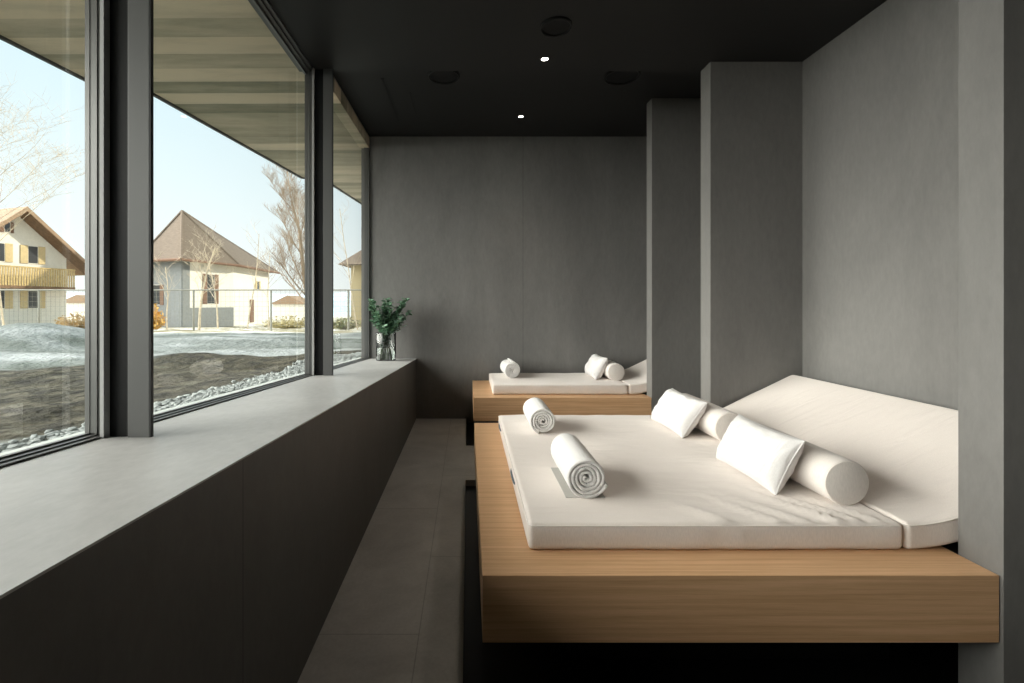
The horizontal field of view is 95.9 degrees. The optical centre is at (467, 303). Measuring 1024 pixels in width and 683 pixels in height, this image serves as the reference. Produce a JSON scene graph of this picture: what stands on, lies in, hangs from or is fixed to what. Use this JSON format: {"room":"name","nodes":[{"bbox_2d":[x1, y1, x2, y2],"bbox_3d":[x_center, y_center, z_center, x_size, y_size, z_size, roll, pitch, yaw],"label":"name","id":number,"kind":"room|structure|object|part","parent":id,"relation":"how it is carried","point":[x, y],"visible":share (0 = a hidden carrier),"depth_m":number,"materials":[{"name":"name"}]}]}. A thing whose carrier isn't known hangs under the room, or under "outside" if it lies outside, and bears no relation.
{"room":"spa","nodes":[
{"label":"spa","id":0,"kind":"room"},
{"bbox_2d":[0,360,415,682],"bbox_3d":[-0.917,0.884,1.960,0.572,1.232,7.320,0,0,0],"label":"wall","id":1,"kind":"structure","parent":0,"point":[237,577],"depth_m":1.22,"materials":[{"name":"stone"}]},
{"bbox_2d":[100,0,153,437],"bbox_3d":[-1.155,-0.692,1.534,0.211,2.273,0.056,0,0,0],"label":"window mullion","id":2,"kind":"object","parent":1,"relation":"attached to","point":[126,26],"depth_m":1.52,"materials":[{"name":"black metal"}]},
{"bbox_3d":[-1.089,-0.692,1.527,0.072,2.273,0.014,0,0,0],"label":"fin panel","id":3,"kind":"part","parent":2,"relation":"part of","materials":[{"name":"grey metal"}]},
{"bbox_2d":[0,359,415,598],"bbox_3d":[-0.965,0.468,1.960,0.676,0.410,7.320,0,0,0],"label":"window sill","id":4,"kind":"structure","parent":1,"relation":"attached to","point":[55,507],"depth_m":1.16,"materials":[{"name":"concrete"}]},
{"bbox_2d":[376,332,395,360],"bbox_3d":[-0.945,0.489,5.300,0.230,0.315,0.230,0,0,0],"label":"glass vase","id":5,"kind":"object","parent":4,"relation":"on","point":[385,342],"visible":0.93,"depth_m":5.20,"materials":[{"name":"clear glass"}]},
{"bbox_2d":[367,297,411,333],"bbox_3d":[-0.907,0.276,5.292,0.536,0.701,0.418,0,0,0],"label":"bouquet","id":6,"kind":"object","parent":5,"relation":"in","point":[388,323],"visible":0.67,"depth_m":5.27,"materials":[{"name":"green plant"}]},
{"bbox_2d":[312,68,332,375],"bbox_3d":[-1.155,-0.635,3.586,0.211,2.386,0.056,0,0,0],"label":"window mullion","id":7,"kind":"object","parent":1,"relation":"attached to","point":[322,79],"depth_m":3.57,"materials":[{"name":"black metal"}]},
{"bbox_3d":[-1.089,-0.635,3.579,0.072,2.386,0.014,0,0,0],"label":"fin panel","id":8,"kind":"part","parent":7,"relation":"part of","materials":[{"name":"grey metal"}]},
{"bbox_2d":[248,0,301,71],"bbox_3d":[-1.273,-2.312,0.956,0.100,0.976,5.312,0,0,0],"label":"trim","id":9,"kind":"structure","parent":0,"point":[250,1],"depth_m":3.10,"materials":[{"name":"grey metal"}]},
{"bbox_2d":[0,0,100,467],"bbox_3d":[-1.233,-0.693,0.455,0.060,2.269,2.150,0,0,0],"label":"window","id":10,"kind":"structure","parent":9,"relation":"in","point":[92,7],"depth_m":1.52,"materials":[{"name":"grey metal"}]},
{"bbox_2d":[154,0,312,421],"bbox_3d":[-1.233,-0.637,2.565,0.060,2.382,2.010,0,0,0],"label":"window","id":11,"kind":"structure","parent":9,"relation":"in","point":[265,8],"depth_m":3.46,"materials":[{"name":"grey metal"}]},
{"bbox_2d":[297,419,475,682],"bbox_3d":[0.936,1.450,1.960,3.174,0.100,7.320,0,0,0],"label":"floor","id":12,"kind":"structure","parent":0,"point":[396,615],"depth_m":2.32,"materials":[{"name":"tile"}]},
{"bbox_2d":[361,137,646,422],"bbox_3d":[0.660,-0.273,5.720,3.926,3.546,0.200,0,0,0],"label":"wall","id":13,"kind":"structure","parent":0,"point":[531,252],"depth_m":5.62,"materials":[{"name":"paint"}]},
{"bbox_2d":[369,136,369,358],"bbox_3d":[-1.232,-0.689,5.610,0.058,2.714,0.020,0,0,0],"label":"trim","id":14,"kind":"structure","parent":13,"relation":"attached to","point":[369,136],"depth_m":5.62,"materials":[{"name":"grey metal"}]},
{"bbox_2d":[268,0,886,136],"bbox_3d":[0.700,-2.087,1.960,3.846,0.518,7.320,0,0,0],"label":"ceiling","id":15,"kind":"structure","parent":0,"point":[496,47],"depth_m":3.34,"materials":[{"name":"black paint"}]},
{"bbox_2d":[381,78,399,120],"bbox_3d":[-0.775,-2.043,4.650,0.034,0.007,0.960,0,0,0],"label":"ceiling vent","id":16,"kind":"object","parent":15,"relation":"in","point":[382,79],"visible":1,"depth_m":4.57,"materials":[{"name":"black metal"}]},
{"bbox_2d":[428,71,459,84],"bbox_3d":[-0.215,-2.038,4.120,0.290,0.020,0.290,0,0,0],"label":"ceiling speaker","id":17,"kind":"object","parent":15,"relation":"attached to","point":[438,77],"visible":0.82,"depth_m":4.12,"materials":[{"name":"black plastic"}]},
{"bbox_2d":[540,56,549,61],"bbox_3d":[0.572,-1.827,3.430,0.076,0.006,0.076,0,0,0],"label":"recessed light","id":18,"kind":"object","parent":15,"relation":"in","point":[544,58],"visible":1,"depth_m":3.43,"materials":[{"name":"white"}]},
{"bbox_2d":[540,16,572,36],"bbox_3d":[0.580,-1.820,3.026,0.210,0.020,0.210,0,0,0],"label":"ceiling speaker","id":19,"kind":"object","parent":15,"relation":"attached to","point":[557,26],"visible":1,"depth_m":3.02,"materials":[{"name":"black plastic"}]},
{"bbox_2d":[542,20,569,34],"bbox_3d":[0.580,-1.823,3.026,0.183,0.004,0.183,0,0,0],"label":"grille","id":20,"kind":"object","parent":19,"relation":"attached to","point":[549,27],"depth_m":3.03,"materials":[{"name":"black"}]},
{"bbox_2d":[603,71,640,84],"bbox_3d":[1.380,-2.038,4.120,0.320,0.020,0.320,0,0,0],"label":"ceiling speaker","id":21,"kind":"object","parent":15,"relation":"attached to","point":[611,77],"visible":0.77,"depth_m":4.14,"materials":[{"name":"black"}]},
{"bbox_2d":[647,98,700,413],"bbox_3d":[2.175,-0.243,4.641,0.695,3.606,0.135,0,0,0],"label":"wall partition","id":22,"kind":"structure","parent":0,"point":[673,124],"depth_m":4.57,"materials":[{"name":"paint"}]},
{"bbox_2d":[463,423,957,682],"bbox_3d":[1.302,1.505,3.260,2.643,0.110,4.720,0,0,0],"label":"bed base","id":23,"kind":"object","parent":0,"point":[482,662],"depth_m":1.84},
{"bbox_2d":[473,359,650,420],"bbox_3d":[1.288,0.989,5.090,2.466,0.923,1.035,0,0,0],"label":"daybed","id":24,"kind":"object","parent":23,"relation":"on","point":[562,393],"visible":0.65,"depth_m":4.72,"materials":[{"name":"brown wood"}]},
{"bbox_2d":[500,358,519,377],"bbox_3d":[0.480,0.733,5.285,0.173,0.182,0.370,0,0,-5],"label":"rolled towel","id":25,"kind":"object","parent":24,"relation":"on","point":[510,368],"visible":1,"depth_m":5.11,"materials":[{"name":"white fabric"}]},
{"bbox_3d":[0.949,0.878,5.128,1.394,0.108,0.824,0,0,0],"label":"mattress","id":26,"kind":"part","parent":24,"relation":"part of","materials":[{"name":"fabric"}]},
{"bbox_2d":[584,354,607,379],"bbox_3d":[1.458,0.708,5.240,0.207,0.239,0.446,0,0,0],"label":"pillow","id":27,"kind":"object","parent":24,"relation":"on","point":[595,367],"visible":0.99,"depth_m":5.07,"materials":[{"name":"fabric"}]},
{"bbox_2d":[603,360,624,380],"bbox_3d":[1.600,0.737,5.230,0.192,0.192,0.560,0,0,0],"label":"bolster","id":28,"kind":"object","parent":24,"relation":"on","point":[614,371],"visible":0.61,"depth_m":4.96,"materials":[{"name":"fabric"}]},
{"bbox_3d":[1.600,0.737,4.955,0.162,0.162,0.010,0,0,0],"label":"panel","id":29,"kind":"part","parent":28,"relation":"part of","materials":[{"name":"fabric"}]},
{"bbox_3d":[2.063,0.729,5.131,0.818,0.405,0.818,0,0,0],"label":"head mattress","id":30,"kind":"part","parent":24,"relation":"part of","materials":[{"name":"fabric"}]},
{"bbox_2d":[474,375,998,658],"bbox_3d":[1.286,0.988,2.592,2.471,0.924,2.027,0,0,0],"label":"daybed","id":31,"kind":"object","parent":23,"relation":"on","point":[684,554],"visible":0.77,"depth_m":1.74,"materials":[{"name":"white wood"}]},
{"bbox_3d":[0.229,0.875,2.330,0.021,0.020,0.203,0,0,0],"label":"handle","id":32,"kind":"part","parent":31,"relation":"part of","materials":[{"name":"fabric"}]},
{"bbox_2d":[523,397,554,433],"bbox_3d":[0.474,0.746,3.103,0.163,0.161,0.374,0,0,0],"label":"rolled towel","id":33,"kind":"object","parent":31,"relation":"on","point":[539,416],"visible":1,"depth_m":2.93,"materials":[{"name":"white fabric"}]},
{"bbox_2d":[551,433,607,498],"bbox_3d":[0.507,0.745,2.154,0.177,0.168,0.410,0,0,0],"label":"rolled towel","id":34,"kind":"object","parent":31,"relation":"on","point":[578,474],"visible":1,"depth_m":1.97,"materials":[{"name":"white fabric"}]},
{"bbox_2d":[651,388,706,437],"bbox_3d":[1.395,0.712,3.070,0.217,0.231,0.486,0,0,0],"label":"pillow","id":35,"kind":"object","parent":31,"relation":"on","point":[679,412],"visible":1,"depth_m":2.92,"materials":[{"name":"fabric"}]},
{"bbox_3d":[0.937,0.870,2.592,1.418,0.123,1.726,0,0,0],"label":"mattress","id":36,"kind":"part","parent":31,"relation":"part of","materials":[{"name":"fabric"}]},
{"bbox_2d":[682,393,737,440],"bbox_3d":[1.556,0.737,3.027,0.192,0.192,0.625,0,0,0],"label":"bolster","id":37,"kind":"object","parent":31,"relation":"on","point":[715,421],"visible":0.38,"depth_m":2.77,"materials":[{"name":"fabric"}]},
{"bbox_3d":[1.556,0.737,2.720,0.162,0.162,0.010,0,0,0],"label":"panel","id":38,"kind":"part","parent":37,"relation":"part of","materials":[{"name":"fabric"}]},
{"bbox_2d":[716,414,804,494],"bbox_3d":[1.389,0.708,2.223,0.200,0.238,0.481,0,0,0],"label":"pillow","id":39,"kind":"object","parent":31,"relation":"on","point":[769,457],"visible":1,"depth_m":2.10,"materials":[{"name":"fabric"}]},
{"bbox_2d":[758,423,868,504],"bbox_3d":[1.560,0.737,2.200,0.192,0.192,0.640,0,0,0],"label":"bolster","id":40,"kind":"object","parent":31,"relation":"on","point":[833,476],"visible":0.56,"depth_m":1.90,"materials":[{"name":"fabric"}]},
{"bbox_3d":[1.560,0.737,1.885,0.162,0.162,0.010,0,0,0],"label":"panel","id":41,"kind":"part","parent":40,"relation":"part of","materials":[{"name":"fabric"}]},
{"bbox_3d":[2.063,0.729,2.595,0.818,0.406,1.720,0,0,0],"label":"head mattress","id":42,"kind":"part","parent":31,"relation":"part of","materials":[{"name":"fabric"}]},
{"bbox_2d":[701,62,801,407],"bbox_3d":[2.175,-0.134,3.542,0.695,3.388,0.145,0,0,0],"label":"wall partition","id":43,"kind":"structure","parent":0,"point":[751,112],"depth_m":3.47,"materials":[{"name":"paint"}]},
{"bbox_2d":[802,0,957,409],"bbox_3d":[2.623,-0.243,1.960,0.200,3.606,7.320,0,0,0],"label":"wall","id":44,"kind":"structure","parent":0,"point":[880,99],"depth_m":2.80,"materials":[{"name":"paint"}]},
{"bbox_2d":[958,0,1023,682],"bbox_3d":[2.175,-0.134,1.643,0.695,3.388,0.146,0,0,0],"label":"wall partition","id":45,"kind":"structure","parent":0,"point":[990,32],"depth_m":1.61,"materials":[{"name":"paint"}]},
{"bbox_3d":[-1.263,1.034,2.010,0.120,1.531,7.420,0,0,0],"label":"wall","id":46,"kind":"structure","parent":0,"visible":0},
{"bbox_2d":[0,357,360,455],"bbox_3d":[-1.351,0.493,1.460,0.097,0.590,8.920,0,0,0],"label":"trim","id":47,"kind":"structure","parent":46,"relation":"attached to","point":[168,409],"depth_m":2.15,"materials":[{"name":"grey metal"}]},
{"label":"outside","id":48,"kind":"structure","parent":0,"visible":0},
{"bbox_2d":[66,292,350,315],"bbox_3d":[-140.000,-2.512,474.782,560.000,31.617,299.673,0,0,0],"label":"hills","id":49,"kind":"structure","parent":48,"point":[339,299],"depth_m":388.91,"materials":[{"name":"white snow"}]},
{"bbox_3d":[3.869,-2.650,10.670,10.263,9.100,9.660,0,0,0],"label":"wall","id":50,"kind":"structure","parent":0,"visible":0},
{"bbox_2d":[0,35,360,203],"bbox_3d":[-2.961,-2.010,3.041,0.777,0.260,16.099,0,0,6],"label":"trim","id":51,"kind":"structure","parent":50,"relation":"attached to","point":[2,38],"depth_m":4.38,"materials":[{"name":"grey metal"}]},
{"bbox_2d":[0,0,369,201],"bbox_3d":[-2.326,-2.010,3.000,2.247,0.220,16.000,0,0,0],"label":"roof canopy","id":52,"kind":"object","parent":50,"relation":"attached to","point":[217,61],"visible":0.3,"depth_m":3.73,"materials":[{"name":"beige wood"}]},
{"bbox_3d":[-1.273,-2.421,4.716,0.100,0.758,2.208,0,0,0],"label":"wall","id":53,"kind":"structure","parent":0,"visible":0},
{"bbox_2d":[333,75,368,368],"bbox_3d":[-1.233,-0.690,4.607,0.060,2.713,1.985,0,0,0],"label":"window","id":54,"kind":"structure","parent":53,"relation":"in","point":[366,150],"depth_m":5.59,"materials":[{"name":"grey metal"}]},
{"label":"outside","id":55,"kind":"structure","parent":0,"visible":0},
{"bbox_2d":[0,317,360,443],"bbox_3d":[-54.040,1.663,48.000,105.520,2.599,112.000,0,0,0],"label":"ground","id":56,"kind":"structure","parent":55,"point":[42,365],"depth_m":5.94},
{"bbox_2d":[0,206,84,324],"bbox_3d":[-39.745,-2.901,37.350,12.000,10.341,10.200,0,0,17],"label":"chalet","id":57,"kind":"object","parent":56,"relation":"on","point":[33,255],"visible":0.96,"depth_m":36.78,"materials":[{"name":"white paint"}]},
{"bbox_3d":[-35.705,-3.962,35.031,0.020,1.350,0.620,0,0,17],"label":"pane","id":58,"kind":"part","parent":57,"relation":"part of","materials":[{"name":"grey glass"}]},
{"bbox_3d":[-35.705,-0.362,35.031,0.020,1.350,0.620,0,0,17],"label":"pane","id":59,"kind":"part","parent":57,"relation":"part of","materials":[{"name":"clear glass"}]},
{"bbox_3d":[-35.554,-5.931,35.508,0.020,0.750,0.320,0,0,17],"label":"pane","id":60,"kind":"part","parent":57,"relation":"part of","materials":[{"name":"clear glass"}]},
{"bbox_2d":[5,291,12,308],"bbox_3d":[-35.537,-0.362,35.597,0.080,1.430,0.480,0,0,17],"label":"shutter","id":61,"kind":"object","parent":57,"relation":"hanging from","point":[8,294],"depth_m":35.58,"materials":[{"name":"yellow wood"}]},
{"bbox_2d":[5,243,12,261],"bbox_3d":[-35.537,-3.962,35.597,0.080,1.430,0.480,0,0,17],"label":"shutter","id":62,"kind":"object","parent":57,"relation":"hanging from","point":[8,246],"depth_m":35.58,"materials":[{"name":"yellow wood"}]},
{"bbox_2d":[20,291,27,307],"bbox_3d":[-35.246,-0.362,36.522,0.080,1.430,0.480,0,0,17],"label":"shutter","id":63,"kind":"object","parent":57,"relation":"hanging from","point":[23,294],"depth_m":36.49,"materials":[{"name":"yellow wood"}]},
{"bbox_2d":[20,245,27,262],"bbox_3d":[-35.246,-3.962,36.522,0.080,1.430,0.480,0,0,17],"label":"shutter","id":64,"kind":"object","parent":57,"relation":"hanging from","point":[23,248],"depth_m":36.49,"materials":[{"name":"yellow wood"}]},
{"bbox_3d":[-35.059,-0.362,37.082,0.020,1.350,0.620,0,0,17],"label":"pane","id":65,"kind":"part","parent":57,"relation":"part of","materials":[{"name":"clear glass"}]},
{"bbox_3d":[-35.059,-3.962,37.082,0.020,1.350,0.620,0,0,17],"label":"pane","id":66,"kind":"part","parent":57,"relation":"part of","materials":[{"name":"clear glass"}]},
{"bbox_3d":[-34.450,-2.163,35.685,0.140,1.509,7.100,0,0,17],"label":"railing","id":67,"kind":"part","parent":57,"relation":"part of","materials":[{"name":"yellow wood"}]},
{"bbox_2d":[38,246,44,264],"bbox_3d":[-34.892,-3.962,37.648,0.080,1.430,0.480,0,0,17],"label":"shutter","id":68,"kind":"object","parent":57,"relation":"hanging from","point":[41,249],"depth_m":37.61,"materials":[{"name":"yellow wood"}]},
{"bbox_2d":[40,291,44,307],"bbox_3d":[-34.892,-0.362,37.648,0.080,1.430,0.480,0,0,17],"label":"shutter","id":69,"kind":"object","parent":57,"relation":"hanging from","point":[43,292],"depth_m":37.70,"materials":[{"name":"yellow wood"}]},
{"bbox_2d":[0,77,84,324],"bbox_3d":[-22.320,-5.562,23.303,9.397,13.739,8.605,0,0,26],"label":"bare tree","id":70,"kind":"object","parent":56,"relation":"on","point":[22,120],"visible":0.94,"depth_m":22.81,"materials":[{"name":"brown plant"}]},
{"bbox_2d":[53,312,84,328],"bbox_3d":[-18.636,0.769,22.027,1.753,0.875,1.864,0,0,-33],"label":"shrub","id":71,"kind":"object","parent":56,"relation":"on","point":[72,321],"visible":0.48,"depth_m":21.71,"materials":[{"name":"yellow plant"}]},
{"bbox_2d":[66,295,84,320],"bbox_3d":[-67.826,0.800,82.500,6.800,4.800,5.600,0,0,0],"label":"house","id":72,"kind":"structure","parent":56,"relation":"on","point":[74,304],"depth_m":80.00,"materials":[{"name":"white paint"}]},
{"bbox_2d":[154,303,166,329],"bbox_3d":[-12.973,0.519,18.971,0.828,1.142,0.900,0,0,0],"label":"shrub","id":73,"kind":"object","parent":56,"relation":"on","point":[162,321],"visible":0.43,"depth_m":18.98,"materials":[{"name":"orange plant"}]},
{"bbox_2d":[154,247,190,329],"bbox_3d":[-13.109,-0.804,19.882,1.647,3.959,1.727,0,0,0],"label":"bare tree","id":74,"kind":"object","parent":56,"relation":"on","point":[190,247],"visible":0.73,"depth_m":19.95,"materials":[{"name":"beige plant"}]},
{"bbox_2d":[0,352,360,452],"bbox_3d":[-1.812,0.759,4.126,1.559,0.180,6.772,0,0,9],"label":"gravel","id":75,"kind":"object","parent":56,"relation":"on","point":[299,367],"visible":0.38,"depth_m":3.97,"materials":[{"name":"white gravel"}]},
{"bbox_2d":[0,289,360,330],"bbox_3d":[-10.252,0.293,16.000,17.503,1.606,0.068,0,0,0],"label":"wire fence","id":76,"kind":"object","parent":56,"relation":"on","point":[18,290],"visible":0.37,"depth_m":15.99,"materials":[{"name":"silver metal"}]},
{"bbox_3d":[-14.922,0.304,16.000,0.065,1.583,0.065,0,0,9],"label":"post","id":77,"kind":"part","parent":76,"relation":"part of","materials":[{"name":"silver metal"}]},
{"bbox_3d":[-10.250,-0.487,16.000,17.500,0.047,0.047,0,0,0],"label":"rail","id":78,"kind":"part","parent":76,"relation":"part of","materials":[{"name":"silver metal"}]},
{"bbox_3d":[-9.542,0.304,16.000,0.065,1.583,0.065,0,0,9],"label":"post","id":79,"kind":"part","parent":76,"relation":"part of","materials":[{"name":"silver metal"}]},
{"bbox_3d":[-6.852,0.304,16.000,0.065,1.583,0.065,0,0,9],"label":"post","id":80,"kind":"part","parent":76,"relation":"part of","materials":[{"name":"silver metal"}]},
{"bbox_3d":[-4.162,0.304,16.000,0.065,1.583,0.065,0,0,9],"label":"post","id":81,"kind":"part","parent":76,"relation":"part of","materials":[{"name":"silver metal"}]},
{"bbox_2d":[184,221,226,328],"bbox_3d":[-12.137,-1.234,21.269,1.642,4.936,1.782,0,0,-9],"label":"bare tree","id":82,"kind":"object","parent":56,"relation":"on","point":[216,221],"visible":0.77,"depth_m":20.95,"materials":[{"name":"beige plant"}]},
{"bbox_2d":[184,224,230,329],"bbox_3d":[-10.800,-1.090,19.149,1.623,4.415,1.908,0,0,11],"label":"bare tree","id":83,"kind":"object","parent":56,"relation":"on","point":[212,256],"visible":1,"depth_m":19.06,"materials":[{"name":"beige plant"}]},
{"bbox_2d":[154,210,279,326],"bbox_3d":[-25.473,-3.348,46.960,12.374,10.795,22.192,0,0,-30],"label":"house","id":84,"kind":"structure","parent":56,"relation":"on","point":[169,243],"depth_m":40.17,"materials":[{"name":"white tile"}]},
{"bbox_3d":[-25.775,-0.750,38.011,0.800,1.600,0.020,0,0,18],"label":"pane","id":85,"kind":"part","parent":84,"relation":"part of","materials":[{"name":"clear glass"}]},
{"bbox_2d":[160,285,163,304],"bbox_3d":[-25.163,-0.750,37.822,0.400,1.680,0.080,0,0,18],"label":"shutter","id":86,"kind":"object","parent":84,"relation":"hanging from","point":[161,292],"depth_m":37.77,"materials":[{"name":"brown wood"}]},
{"bbox_2d":[202,274,206,303],"bbox_3d":[-22.500,-1.300,39.332,0.080,2.580,0.420,0,0,15],"label":"shutter","id":87,"kind":"object","parent":84,"relation":"hanging from","point":[205,294],"depth_m":39.30,"materials":[{"name":"brown wood"}]},
{"bbox_3d":[-22.325,-1.300,39.932,0.020,2.500,0.750,0,0,15],"label":"pane","id":88,"kind":"part","parent":84,"relation":"part of","materials":[{"name":"clear glass"}]},
{"bbox_2d":[215,275,218,303],"bbox_3d":[-22.170,-1.300,40.538,0.080,2.580,0.420,0,0,15],"label":"shutter","id":89,"kind":"object","parent":84,"relation":"hanging from","point":[217,276],"depth_m":40.60,"materials":[{"name":"brown wood"}]},
{"bbox_3d":[-21.861,0.700,46.526,0.080,2.300,0.900,0,0,-3],"label":"door","id":90,"kind":"part","parent":84,"relation":"part of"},
{"bbox_2d":[241,218,272,328],"bbox_3d":[-9.435,-1.421,20.742,1.368,5.314,1.614,0,0,0],"label":"bare tree","id":91,"kind":"object","parent":56,"relation":"on","point":[252,218],"visible":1,"depth_m":20.97,"materials":[{"name":"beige plant"}]},
{"bbox_2d":[245,244,285,328],"bbox_3d":[-9.532,-0.924,21.916,2.182,4.436,0.866,0,0,-25],"label":"bare tree","id":92,"kind":"object","parent":56,"relation":"on","point":[265,244],"visible":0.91,"depth_m":22.05,"materials":[{"name":"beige plant"}]},
{"bbox_2d":[260,163,304,303],"bbox_3d":[-11.176,-4.496,30.719,4.829,12.426,6.019,0,0,-35],"label":"bare tree","id":93,"kind":"object","parent":56,"relation":"on","point":[294,198],"visible":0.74,"depth_m":30.09,"materials":[{"name":"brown plant"}]},
{"bbox_2d":[262,315,304,328],"bbox_3d":[-9.258,0.933,24.029,2.619,0.735,2.563,0,0,0],"label":"shrub","id":94,"kind":"object","parent":56,"relation":"on","point":[283,322],"visible":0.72,"depth_m":23.67,"materials":[{"name":"green plant"}]},
{"bbox_2d":[272,295,304,321],"bbox_3d":[-29.348,0.900,77.500,5.800,4.600,5.600,0,0,0],"label":"house","id":95,"kind":"structure","parent":56,"relation":"on","point":[288,305],"depth_m":75.01,"materials":[{"name":"white paint"}]},
{"bbox_2d":[333,195,358,329],"bbox_3d":[-4.882,-1.613,17.869,1.438,5.426,2.127,0,0,38],"label":"bare tree","id":96,"kind":"object","parent":56,"relation":"on","point":[345,195],"visible":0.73,"depth_m":17.79,"materials":[{"name":"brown plant"}]},
{"bbox_2d":[333,316,360,329],"bbox_3d":[-5.361,0.820,20.004,1.457,0.612,1.534,0,0,0],"label":"shrub","id":97,"kind":"object","parent":56,"relation":"on","point":[338,322],"visible":0.69,"depth_m":19.82,"materials":[{"name":"green plant"}]},
{"bbox_2d":[339,250,360,326],"bbox_3d":[-7.124,-2.289,43.550,7.900,9.178,8.900,0,0,0],"label":"house","id":98,"kind":"structure","parent":56,"relation":"on","point":[356,281],"depth_m":40.00,"materials":[{"name":"beige paint"}]}
]}

